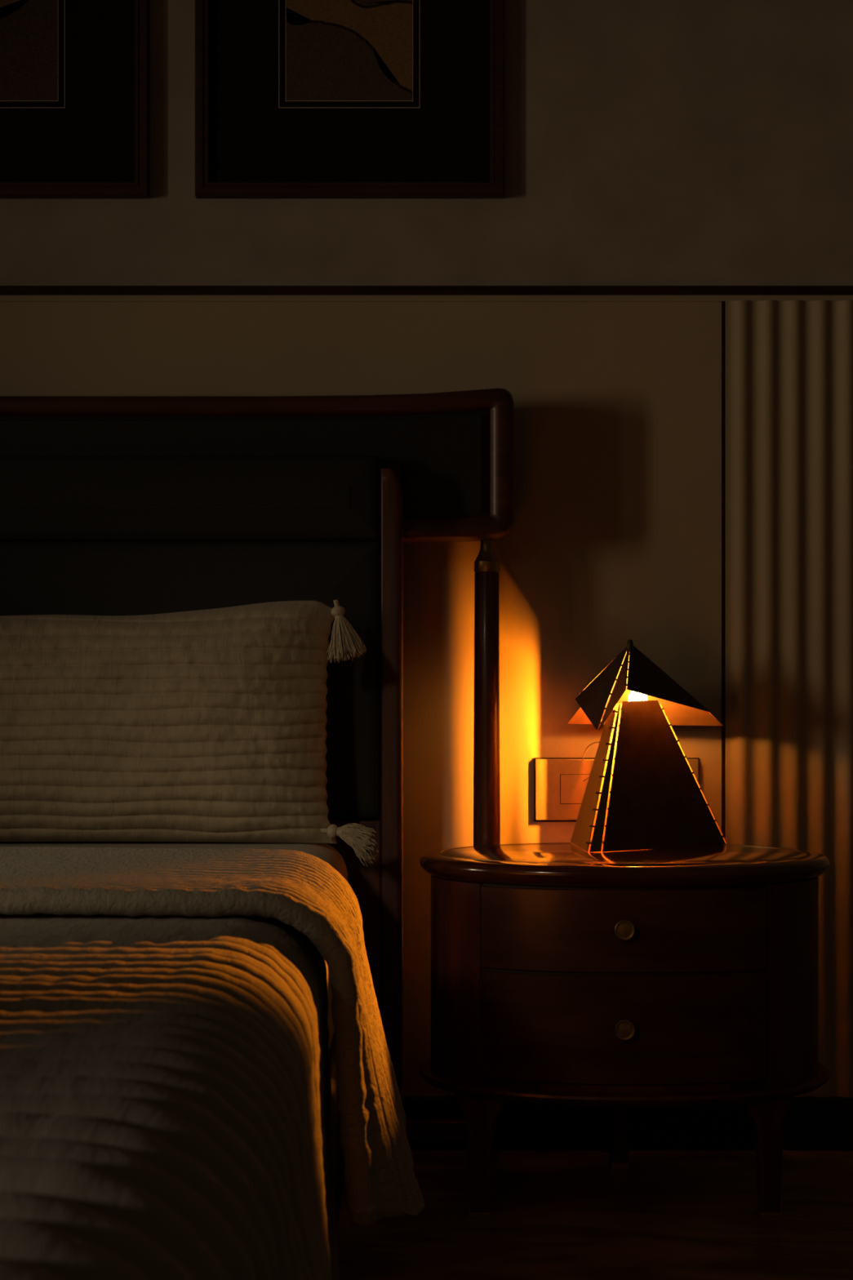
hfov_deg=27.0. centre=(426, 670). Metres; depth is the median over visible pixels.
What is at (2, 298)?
trim
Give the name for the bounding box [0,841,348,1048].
mattress
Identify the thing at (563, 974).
nightstand
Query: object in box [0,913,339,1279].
quilt
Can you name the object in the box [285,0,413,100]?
painting
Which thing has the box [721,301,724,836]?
trim
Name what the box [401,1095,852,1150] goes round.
baseboard
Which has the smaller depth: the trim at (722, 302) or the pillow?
the pillow
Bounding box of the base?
[419,1058,830,1107]
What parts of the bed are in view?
headboard panel, headboard panel, headboard wing frame, panel, headboard post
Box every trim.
[0,285,852,295]
[0,295,852,301]
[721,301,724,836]
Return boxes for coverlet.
[0,846,425,1225]
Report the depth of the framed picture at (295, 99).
3.05 m
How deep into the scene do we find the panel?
3.05 m
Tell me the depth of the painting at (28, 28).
3.05 m
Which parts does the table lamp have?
panel, bulb, lamp shade, panel, panel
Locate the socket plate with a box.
[533,757,699,822]
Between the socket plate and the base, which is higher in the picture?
the socket plate
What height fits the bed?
1.289 m
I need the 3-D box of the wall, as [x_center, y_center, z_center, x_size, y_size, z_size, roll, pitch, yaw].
[-0.400,-0.530,3.120,4.600,2.700,0.120,0,0,0]
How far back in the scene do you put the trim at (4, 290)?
3.05 m
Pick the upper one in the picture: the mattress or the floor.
the mattress
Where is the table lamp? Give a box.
[567,639,727,852]
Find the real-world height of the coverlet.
0.348 m
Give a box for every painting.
[0,0,57,100]
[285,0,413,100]
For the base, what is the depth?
2.64 m
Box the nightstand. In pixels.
[419,842,830,1217]
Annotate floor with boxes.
[336,1150,852,1279]
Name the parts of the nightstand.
panel, panel, leg, leg, drawer, drawer, knob, knob, rail, leg, panel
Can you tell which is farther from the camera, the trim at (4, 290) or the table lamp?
the trim at (4, 290)
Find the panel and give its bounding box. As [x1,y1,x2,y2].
[724,300,852,1097]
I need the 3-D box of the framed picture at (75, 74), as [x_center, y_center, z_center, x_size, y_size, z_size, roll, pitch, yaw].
[-0.741,-1.182,3.049,0.528,0.740,0.023,0,0,0]
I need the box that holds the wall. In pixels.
[0,0,852,1095]
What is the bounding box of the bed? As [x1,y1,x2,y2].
[0,387,514,1227]
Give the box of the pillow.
[0,599,378,866]
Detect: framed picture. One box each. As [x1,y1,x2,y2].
[0,0,150,198]
[195,0,503,198]

